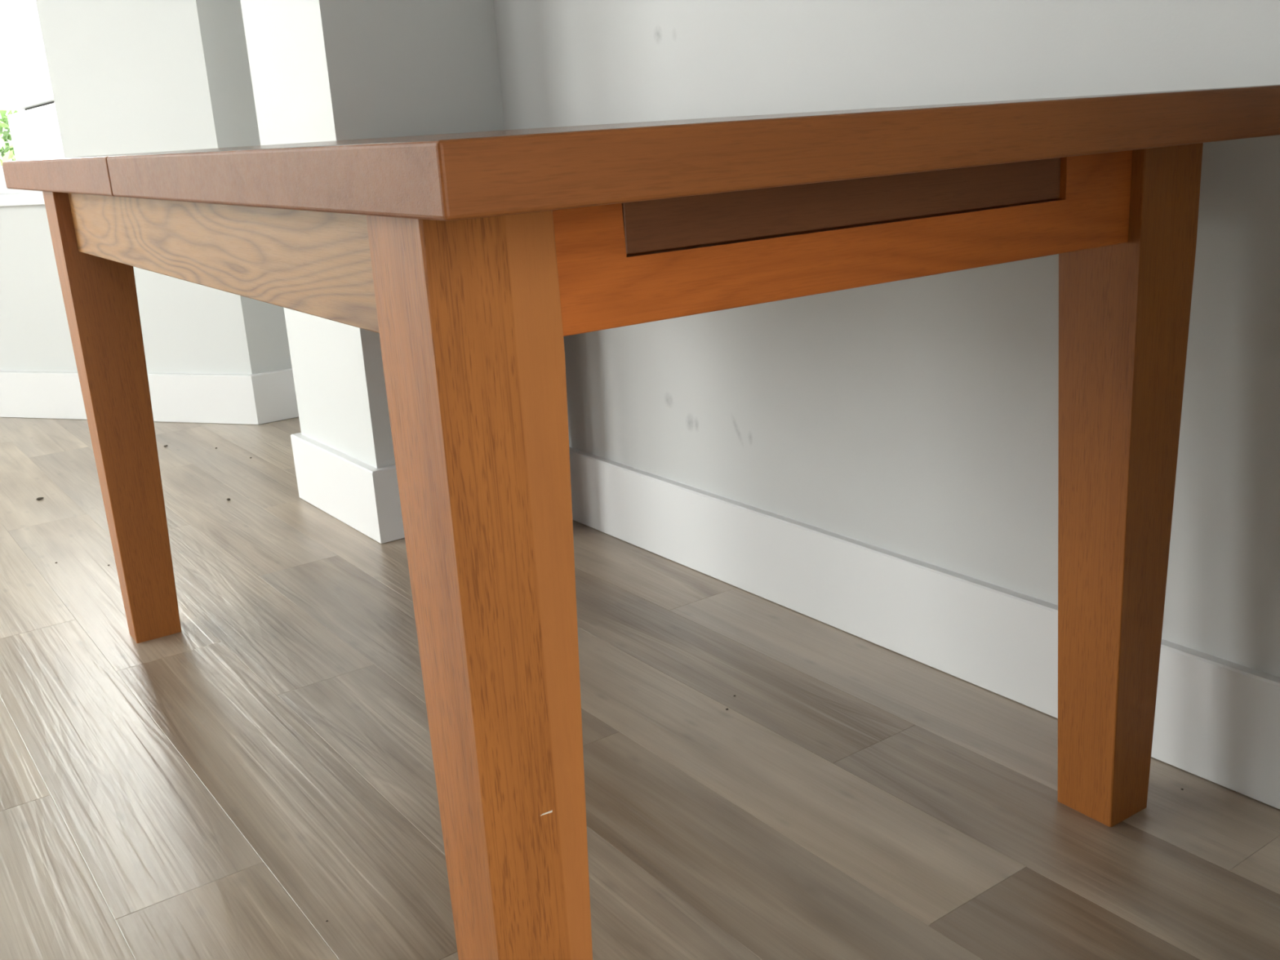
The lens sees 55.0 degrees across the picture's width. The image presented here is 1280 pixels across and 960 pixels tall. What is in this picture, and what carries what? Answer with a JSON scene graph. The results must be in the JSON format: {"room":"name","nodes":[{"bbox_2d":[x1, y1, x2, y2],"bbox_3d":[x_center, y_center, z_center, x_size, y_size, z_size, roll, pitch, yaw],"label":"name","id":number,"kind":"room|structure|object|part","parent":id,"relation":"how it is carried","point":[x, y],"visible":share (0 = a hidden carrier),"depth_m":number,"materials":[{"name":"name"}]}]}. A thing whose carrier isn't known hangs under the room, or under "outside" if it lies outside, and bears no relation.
{"room":"dining room","nodes":[
{"label":"dining room","id":0,"kind":"room"},
{"bbox_2d":[0,0,252,374],"bbox_3d":[-1.706,-1.367,3.473,1.250,2.400,0.220,2,17,20],"label":"wall","id":1,"kind":"structure","parent":0,"point":[126,76],"depth_m":3.40,"materials":[{"name":"white paint"}]},
{"bbox_2d":[0,165,44,206],"bbox_3d":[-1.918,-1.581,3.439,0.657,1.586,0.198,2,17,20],"label":"window sill","id":2,"kind":"structure","parent":1,"relation":"in","point":[8,197],"depth_m":3.54,"materials":[{"name":"white paint"}]},
{"bbox_3d":[-1.897,-1.607,3.495,0.486,1.459,0.046,2,17,20],"label":"sash","id":3,"kind":"part","parent":2,"relation":"part of","materials":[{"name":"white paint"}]},
{"bbox_3d":[-1.883,-0.825,3.627,0.657,0.028,0.128,2,17,20],"label":"sill","id":4,"kind":"part","parent":2,"relation":"part of","materials":[{"name":"white paint"}]},
{"bbox_2d":[0,367,298,424],"bbox_3d":[-1.636,-0.252,3.671,1.409,0.141,0.149,1,17,14],"label":"baseboard","id":5,"kind":"structure","parent":1,"relation":"attached to","point":[268,397],"depth_m":3.54,"materials":[{"name":"white paint"}]},
{"bbox_2d":[195,0,292,373],"bbox_3d":[-1.067,-1.371,3.353,0.373,2.400,0.220,-15,20,-33],"label":"wall","id":6,"kind":"structure","parent":0,"point":[221,25],"depth_m":3.29,"materials":[{"name":"white paint"}]},
{"bbox_2d":[240,0,504,468],"bbox_3d":[-0.548,-1.107,2.341,0.347,2.400,0.402,-15,20,-33],"label":"wall pier","id":7,"kind":"object","parent":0,"point":[321,70],"visible":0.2,"depth_m":2.32,"materials":[{"name":"white paint"}]},
{"bbox_2d":[290,432,404,543],"bbox_3d":[-0.496,-0.025,2.648,0.350,0.145,0.439,-15,20,-33],"label":"baseboard","id":8,"kind":"object","parent":7,"relation":"attached to","point":[365,497],"visible":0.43,"depth_m":2.48,"materials":[{"name":"white paint"}]},
{"bbox_2d":[0,417,1279,959],"bbox_3d":[-1.221,0.652,0.932,4.116,0.100,6.663,-15,20,-33],"label":"floor","id":9,"kind":"structure","parent":0,"point":[241,781],"depth_m":1.50,"materials":[{"name":"beige wood"}]},
{"bbox_2d":[1,84,1279,959],"bbox_3d":[-0.158,-0.060,1.606,0.886,0.760,1.589,-14,19,-32],"label":"dining table","id":10,"kind":"object","parent":9,"relation":"on","point":[472,257],"visible":1,"depth_m":0.91,"materials":[{"name":"brown wood"}]},
{"bbox_3d":[-0.821,-0.098,1.950,0.096,0.719,0.088,-14,19,-32],"label":"leg","id":11,"kind":"part","parent":10,"relation":"part of","materials":[{"name":"brown wood"}]},
{"bbox_3d":[-0.099,0.162,0.910,0.094,0.719,0.088,-14,19,-32],"label":"leg","id":12,"kind":"part","parent":10,"relation":"part of","materials":[{"name":"brown wood"}]},
{"bbox_3d":[0.497,0.014,1.289,0.092,0.719,0.091,-14,19,-32],"label":"leg","id":13,"kind":"part","parent":10,"relation":"part of","materials":[{"name":"brown wood"}]},
{"bbox_2d":[493,0,1279,677],"bbox_3d":[0.280,-0.966,1.686,0.220,2.400,4.138,-15,20,-33],"label":"wall","id":14,"kind":"structure","parent":0,"point":[916,418],"depth_m":1.62,"materials":[{"name":"grey paint"}]},
{"bbox_2d":[568,447,1279,808],"bbox_3d":[0.612,0.259,1.447,0.019,0.145,2.895,-15,20,-33],"label":"baseboard","id":15,"kind":"structure","parent":14,"relation":"attached to","point":[1217,720],"depth_m":1.73,"materials":[{"name":"white paint"}]},
{"label":"outside","id":16,"kind":"structure","parent":0,"visible":0},
{"bbox_3d":[-5.627,-1.128,9.043,50.000,0.280,60.000,-14,19,-32],"label":"ground","id":17,"kind":"structure","parent":16,"visible":0},
{"bbox_2d":[0,97,19,165],"bbox_3d":[-4.931,-2.163,8.765,1.814,1.775,1.471,-14,19,-32],"label":"shrub","id":18,"kind":"object","parent":17,"relation":"on","point":[4,123],"visible":0.03,"depth_m":8.84,"materials":[{"name":"green plant"}]},
{"bbox_2d":[0,0,64,160],"bbox_3d":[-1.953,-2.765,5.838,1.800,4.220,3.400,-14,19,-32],"label":"window frame","id":19,"kind":"structure","parent":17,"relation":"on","point":[24,77],"depth_m":6.24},
{"bbox_3d":[-2.652,-2.455,5.431,0.090,0.456,3.400,-14,19,-32],"label":"cladding panel","id":20,"kind":"part","parent":19,"relation":"part of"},
{"bbox_3d":[-2.624,-1.988,5.568,0.090,0.464,3.400,-14,19,-32],"label":"cladding panel","id":21,"kind":"part","parent":19,"relation":"part of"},
{"bbox_3d":[-2.595,-1.519,5.705,0.090,0.458,3.400,-14,19,-32],"label":"cladding panel","id":22,"kind":"part","parent":19,"relation":"part of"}
]}

